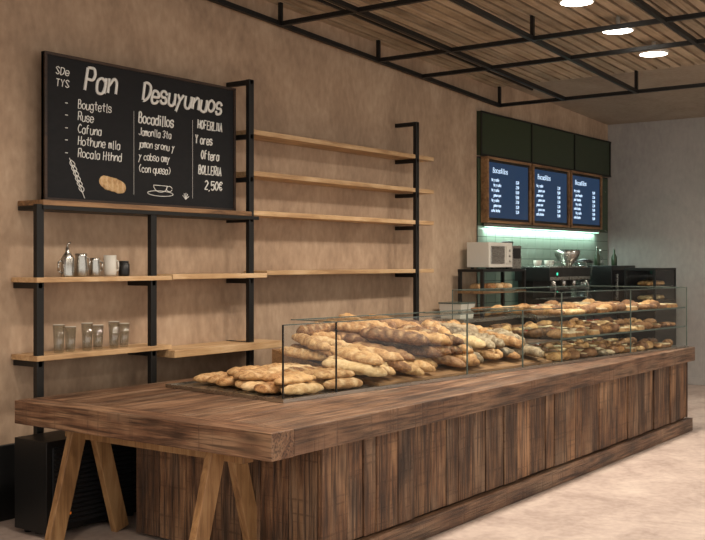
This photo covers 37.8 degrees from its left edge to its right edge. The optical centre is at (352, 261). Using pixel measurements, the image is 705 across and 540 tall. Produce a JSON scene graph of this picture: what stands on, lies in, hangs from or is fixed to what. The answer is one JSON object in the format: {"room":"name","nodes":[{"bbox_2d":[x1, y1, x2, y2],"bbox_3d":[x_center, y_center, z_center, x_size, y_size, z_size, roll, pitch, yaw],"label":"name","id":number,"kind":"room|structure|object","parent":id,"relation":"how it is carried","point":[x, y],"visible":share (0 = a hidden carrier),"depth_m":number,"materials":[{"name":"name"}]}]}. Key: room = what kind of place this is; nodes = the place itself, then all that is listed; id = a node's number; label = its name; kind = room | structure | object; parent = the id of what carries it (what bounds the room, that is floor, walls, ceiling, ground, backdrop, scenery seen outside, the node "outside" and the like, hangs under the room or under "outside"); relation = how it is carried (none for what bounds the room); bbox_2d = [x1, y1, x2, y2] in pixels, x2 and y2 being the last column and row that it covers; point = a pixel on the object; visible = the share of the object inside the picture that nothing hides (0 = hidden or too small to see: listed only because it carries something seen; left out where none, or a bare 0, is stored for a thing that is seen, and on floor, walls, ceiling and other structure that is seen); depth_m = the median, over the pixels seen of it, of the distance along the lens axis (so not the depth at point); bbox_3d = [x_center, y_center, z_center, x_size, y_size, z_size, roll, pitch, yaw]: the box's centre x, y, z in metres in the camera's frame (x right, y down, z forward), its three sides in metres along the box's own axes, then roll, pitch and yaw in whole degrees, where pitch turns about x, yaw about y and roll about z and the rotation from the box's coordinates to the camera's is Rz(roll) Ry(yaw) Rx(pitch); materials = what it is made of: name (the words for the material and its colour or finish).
{"room":"food shop","nodes":[
{"label":"food shop","id":0,"kind":"room"},
{"bbox_2d":[0,0,607,444],"bbox_3d":[-1.449,-0.640,8.124,0.165,4.700,17.400,0,0,36],"label":"wall","id":1,"kind":"structure","parent":0,"point":[306,87],"depth_m":8.89,"materials":[{"name":"beige paint"}]},
{"bbox_2d":[0,443,14,521],"bbox_3d":[-2.888,1.460,6.017,0.029,0.499,12.300,0,0,36],"label":"baseboard","id":2,"kind":"structure","parent":1,"relation":"attached to","point":[7,451],"depth_m":6.82,"materials":[{"name":"black plastic"}]},
{"bbox_2d":[481,156,531,224],"bbox_3d":[1.865,-0.845,12.428,0.090,0.770,1.130,0,0,36],"label":"screen","id":3,"kind":"object","parent":1,"relation":"attached to","point":[506,185],"visible":1,"depth_m":12.34,"materials":[{"name":"blue glass"}]},
{"bbox_2d":[484,223,598,232],"bbox_3d":[2.522,-0.429,13.334,0.040,0.042,3.300,0,0,36],"label":"lamp","id":4,"kind":"object","parent":1,"relation":"attached to","point":[485,224],"visible":1,"depth_m":13.07,"materials":[{"name":"silver metal"}]},
{"bbox_2d":[477,110,610,176],"bbox_3d":[2.611,-1.498,13.505,0.061,0.515,3.880,0,0,36],"label":"wall cabinet","id":5,"kind":"object","parent":1,"relation":"attached to","point":[499,136],"visible":0.96,"depth_m":13.17,"materials":[{"name":"green"}]},
{"bbox_2d":[528,164,569,227],"bbox_3d":[2.550,-0.845,13.364,0.090,0.770,1.090,0,0,36],"label":"screen","id":6,"kind":"object","parent":1,"relation":"attached to","point":[550,185],"visible":1,"depth_m":13.33,"materials":[{"name":"blue glass"}]},
{"bbox_2d":[570,170,601,229],"bbox_3d":[3.211,-0.845,14.268,0.090,0.770,1.050,0,0,36],"label":"screen","id":7,"kind":"object","parent":1,"relation":"attached to","point":[585,188],"visible":1,"depth_m":14.23,"materials":[{"name":"blue glass"}]},
{"bbox_2d":[0,384,704,539],"bbox_3d":[2.584,1.760,5.266,10.050,0.100,17.550,0,0,36],"label":"floor","id":8,"kind":"structure","parent":0,"point":[657,492],"depth_m":7.17,"materials":[{"name":"concrete"}]},
{"bbox_2d":[15,430,135,536],"bbox_3d":[-1.770,1.384,6.736,0.346,0.651,0.780,0,0,36],"label":"refrigerator","id":9,"kind":"object","parent":8,"relation":"on","point":[38,457],"visible":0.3,"depth_m":6.49,"materials":[{"name":"black metal"}]},
{"bbox_2d":[44,431,256,539],"bbox_3d":[-1.169,1.354,6.023,1.500,0.715,0.624,0,0,36],"label":"trestle","id":10,"kind":"object","parent":8,"relation":"on","point":[206,501],"visible":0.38,"depth_m":6.12,"materials":[{"name":"brown wood"}]},
{"bbox_2d":[11,79,433,433],"bbox_3d":[-0.680,0.109,8.763,0.348,3.198,4.940,0,0,36],"label":"shelving unit","id":11,"kind":"object","parent":8,"relation":"on","point":[36,359],"visible":0.91,"depth_m":8.22,"materials":[{"name":"brown wood"}]},
{"bbox_2d":[53,324,64,350],"bbox_3d":[-1.988,0.519,6.969,0.080,0.191,0.080,0,0,36],"label":"glass tumbler","id":12,"kind":"object","parent":11,"relation":"on","point":[54,324],"visible":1,"depth_m":6.97,"materials":[{"name":"clear glass"}]},
{"bbox_2d":[57,242,73,276],"bbox_3d":[-1.960,-0.019,7.035,0.115,0.240,0.090,0,0,-22],"label":"shaker","id":13,"kind":"object","parent":11,"relation":"on","point":[67,260],"visible":1,"depth_m":7.00,"materials":[{"name":"grey metal"}]},
{"bbox_2d":[65,326,75,351],"bbox_3d":[-1.941,0.529,7.084,0.080,0.171,0.080,0,0,36],"label":"glass tumbler","id":14,"kind":"object","parent":11,"relation":"on","point":[65,326],"visible":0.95,"depth_m":7.08,"materials":[{"name":"clear glass"}]},
{"bbox_2d":[74,254,90,276],"bbox_3d":[-1.877,0.021,7.161,0.120,0.160,0.096,0,0,-21],"label":"milk jug","id":15,"kind":"object","parent":11,"relation":"on","point":[81,268],"visible":0.97,"depth_m":7.12,"materials":[{"name":"silver metal"}]},
{"bbox_2d":[81,323,92,350],"bbox_3d":[-1.846,0.519,7.163,0.080,0.191,0.080,0,0,36],"label":"glass tumbler","id":16,"kind":"object","parent":11,"relation":"on","point":[82,323],"visible":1,"depth_m":7.15,"materials":[{"name":"clear glass"}]},
{"bbox_2d":[89,258,102,275],"bbox_3d":[-1.807,0.036,7.273,0.107,0.130,0.080,0,0,-25],"label":"milk jug","id":17,"kind":"object","parent":11,"relation":"on","point":[94,270],"visible":1,"depth_m":7.24,"materials":[{"name":"silver metal"}]},
{"bbox_2d":[92,324,103,348],"bbox_3d":[-1.799,0.529,7.277,0.080,0.171,0.080,0,0,36],"label":"glass tumbler","id":18,"kind":"object","parent":11,"relation":"on","point":[96,324],"visible":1,"depth_m":7.28,"materials":[{"name":"clear glass"}]},
{"bbox_2d":[104,255,118,275],"bbox_3d":[-1.722,0.026,7.371,0.116,0.150,0.090,0,0,-23],"label":"mug","id":19,"kind":"object","parent":11,"relation":"on","point":[110,261],"visible":0.95,"depth_m":7.33,"materials":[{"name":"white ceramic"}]},
{"bbox_2d":[108,321,119,347],"bbox_3d":[-1.704,0.519,7.357,0.080,0.191,0.080,0,0,36],"label":"glass tumbler","id":20,"kind":"object","parent":11,"relation":"on","point":[108,321],"visible":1,"depth_m":7.34,"materials":[{"name":"clear glass"}]},
{"bbox_2d":[118,261,129,275],"bbox_3d":[-1.657,0.046,7.471,0.080,0.110,0.080,0,0,36],"label":"mug","id":21,"kind":"object","parent":11,"relation":"on","point":[124,266],"visible":0.96,"depth_m":7.44,"materials":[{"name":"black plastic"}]},
{"bbox_2d":[118,323,129,345],"bbox_3d":[-1.657,0.529,7.471,0.080,0.171,0.080,0,0,36],"label":"glass tumbler","id":22,"kind":"object","parent":11,"relation":"on","point":[118,323],"visible":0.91,"depth_m":7.46,"materials":[{"name":"clear glass"}]},
{"bbox_2d":[41,51,235,210],"bbox_3d":[-1.524,-0.917,7.684,0.046,1.005,1.880,0,0,36],"label":"chalkboard menu","id":23,"kind":"object","parent":11,"relation":"on","point":[111,133],"visible":1,"depth_m":7.54,"materials":[{"name":"black wood"}]},
{"bbox_2d":[15,338,694,539],"bbox_3d":[0.692,1.284,8.429,2.100,0.851,6.580,0,0,36],"label":"counter","id":24,"kind":"object","parent":8,"relation":"on","point":[420,461],"depth_m":6.34,"materials":[{"name":"brown wood"}]},
{"bbox_2d":[165,285,688,402],"bbox_3d":[1.052,0.555,8.719,1.174,0.606,5.602,0,0,43],"label":"display case","id":25,"kind":"object","parent":24,"relation":"on","point":[504,364],"visible":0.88,"depth_m":7.68,"materials":[{"name":"clear glass"}]},
{"bbox_2d":[193,313,543,394],"bbox_3d":[0.247,0.623,7.864,1.125,0.440,3.117,0,0,44],"label":"bread loaves","id":26,"kind":"object","parent":25,"relation":"in","point":[371,348],"visible":0.97,"depth_m":7.49,"materials":[{"name":"brown food"}]},
{"bbox_2d":[471,299,676,360],"bbox_3d":[2.159,0.613,9.841,1.010,0.473,2.311,0,0,43],"label":"pastry assortment","id":27,"kind":"object","parent":25,"relation":"in","point":[577,348],"visible":0.83,"depth_m":9.62,"materials":[{"name":"brown food"}]},
{"bbox_2d":[432,313,623,339],"bbox_3d":[2.468,1.160,12.816,0.615,1.100,4.640,0,0,36],"label":"countertop","id":28,"kind":"structure","parent":8,"relation":"on","point":[486,321],"depth_m":11.94,"materials":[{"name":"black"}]},
{"bbox_2d":[438,301,475,318],"bbox_3d":[1.133,0.522,11.166,0.290,0.174,0.308,0,0,36],"label":"tubs","id":29,"kind":"object","parent":28,"relation":"on","point":[444,306],"visible":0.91,"depth_m":11.06,"materials":[{"name":"beige plastic"}]},
{"bbox_2d":[458,269,525,317],"bbox_3d":[1.604,0.344,11.776,0.320,0.529,1.040,0,0,36],"label":"storage rack","id":30,"kind":"object","parent":28,"relation":"on","point":[460,271],"visible":0.66,"depth_m":11.44,"materials":[{"name":"black metal"}]},
{"bbox_2d":[467,242,511,268],"bbox_3d":[1.575,-0.070,11.710,0.310,0.299,0.560,0,0,36],"label":"microwave","id":31,"kind":"object","parent":30,"relation":"on","point":[489,255],"visible":0.98,"depth_m":11.53,"materials":[{"name":"beige plastic"}]},
{"bbox_2d":[470,282,511,315],"bbox_3d":[1.589,0.421,11.752,0.232,0.370,0.783,0,0,36],"label":"bread rolls","id":32,"kind":"object","parent":30,"relation":"in","point":[474,285],"visible":0.45,"depth_m":11.56,"materials":[{"name":"brown food"}]},
{"bbox_2d":[493,241,520,268],"bbox_3d":[1.819,-0.084,12.090,0.255,0.325,0.220,0,0,36],"label":"box","id":33,"kind":"object","parent":30,"relation":"on","point":[516,250],"visible":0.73,"depth_m":12.02,"materials":[{"name":"silver metal"}]},
{"bbox_2d":[515,262,589,304],"bbox_3d":[2.550,0.302,12.880,0.541,0.615,1.200,0,0,36],"label":"espresso machine","id":34,"kind":"object","parent":28,"relation":"on","point":[536,276],"visible":0.59,"depth_m":12.56,"materials":[{"name":"black metal"}]},
{"bbox_2d":[533,260,539,265],"bbox_3d":[2.248,0.014,12.548,0.092,0.070,0.084,0,0,-15],"label":"coffee cup","id":35,"kind":"object","parent":34,"relation":"on","point":[536,262],"visible":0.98,"depth_m":12.52,"materials":[{"name":"white ceramic"}]},
{"bbox_2d":[544,260,550,265],"bbox_3d":[2.425,0.014,12.790,0.092,0.070,0.084,0,0,-15],"label":"coffee cup","id":36,"kind":"object","parent":34,"relation":"on","point":[546,262],"visible":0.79,"depth_m":12.76,"materials":[{"name":"white ceramic"}]},
{"bbox_2d":[554,250,579,265],"bbox_3d":[2.750,-0.051,13.205,0.330,0.200,0.330,0,0,36],"label":"steel bowl","id":37,"kind":"object","parent":34,"relation":"on","point":[563,256],"visible":0.99,"depth_m":13.10,"materials":[{"name":"grey metal"}]},
{"bbox_2d":[575,259,592,298],"bbox_3d":[3.070,0.284,13.677,0.240,0.650,0.240,0,0,36],"label":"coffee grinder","id":38,"kind":"object","parent":28,"relation":"on","point":[589,296],"visible":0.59,"depth_m":13.60,"materials":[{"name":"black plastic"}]},
{"bbox_2d":[577,265,634,301],"bbox_3d":[3.544,0.328,14.290,0.540,0.555,0.850,0,0,36],"label":"mini fridge","id":39,"kind":"object","parent":28,"relation":"on","point":[602,275],"visible":0.52,"depth_m":13.91,"materials":[{"name":"black plastic"}]},
{"bbox_2d":[594,247,599,265],"bbox_3d":[3.336,-0.081,14.040,0.080,0.260,0.080,0,0,36],"label":"syrup bottle","id":40,"kind":"object","parent":39,"relation":"on","point":[596,256],"visible":1,"depth_m":14.01,"materials":[{"name":"green glass"}]},
{"bbox_2d":[611,248,616,264],"bbox_3d":[3.690,-0.071,14.524,0.080,0.240,0.080,0,0,36],"label":"syrup bottle","id":41,"kind":"object","parent":39,"relation":"on","point":[614,257],"visible":1,"depth_m":14.50,"materials":[{"name":"green glass"}]},
{"bbox_2d":[624,268,675,344],"bbox_3d":[3.995,0.895,13.806,0.420,1.630,0.800,0,0,36],"label":"display case","id":42,"kind":"object","parent":8,"relation":"on","point":[656,277],"visible":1,"depth_m":13.73,"materials":[{"name":"clear glass"}]},
{"bbox_2d":[509,63,704,124],"bbox_3d":[2.584,-2.458,5.266,10.050,0.910,17.550,0,0,36],"label":"ceiling","id":43,"kind":"structure","parent":0,"point":[681,103],"depth_m":13.03,"materials":[{"name":"paint"}]},
{"bbox_2d":[208,0,704,107],"bbox_3d":[1.294,-2.142,7.821,4.550,0.598,7.750,0,0,36],"label":"steel frame","id":44,"kind":"object","parent":43,"relation":"hanging from","point":[349,9],"depth_m":9.45,"materials":[{"name":"black metal"}]},
{"bbox_2d":[265,0,704,87],"bbox_3d":[1.187,-2.314,7.465,4.902,0.458,8.450,0,0,36],"label":"ceiling slats","id":45,"kind":"object","parent":44,"relation":"attached to","point":[446,22],"depth_m":9.77,"materials":[{"name":"brown wood"}]},
{"bbox_2d":[558,0,594,6],"bbox_3d":[1.818,-2.202,8.360,0.290,0.199,0.290,0,0,36],"label":"recessed light","id":46,"kind":"object","parent":45,"relation":"in","point":[572,3],"depth_m":8.36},
{"bbox_2d":[602,15,634,33],"bbox_3d":[2.369,-2.157,9.196,0.290,0.199,0.290,0,0,36],"label":"recessed light","id":47,"kind":"object","parent":45,"relation":"in","point":[617,20],"depth_m":9.18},
{"bbox_2d":[638,41,668,56],"bbox_3d":[2.923,-2.112,10.005,0.290,0.199,0.290,0,0,36],"label":"recessed light","id":48,"kind":"object","parent":45,"relation":"in","point":[659,52],"depth_m":9.96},
{"bbox_2d":[608,117,704,377],"bbox_3d":[7.722,-0.640,12.286,10.050,4.700,0.150,0,0,36],"label":"wall","id":49,"kind":"structure","parent":0,"point":[656,183],"depth_m":14.60,"materials":[{"name":"grey paint"}]},
{"bbox_2d":[688,377,704,384],"bbox_3d":[7.752,1.659,12.158,9.850,0.099,0.019,0,0,36],"label":"baseboard","id":50,"kind":"structure","parent":49,"relation":"attached to","point":[691,380],"depth_m":14.32,"materials":[{"name":"grey paint"}]}
]}

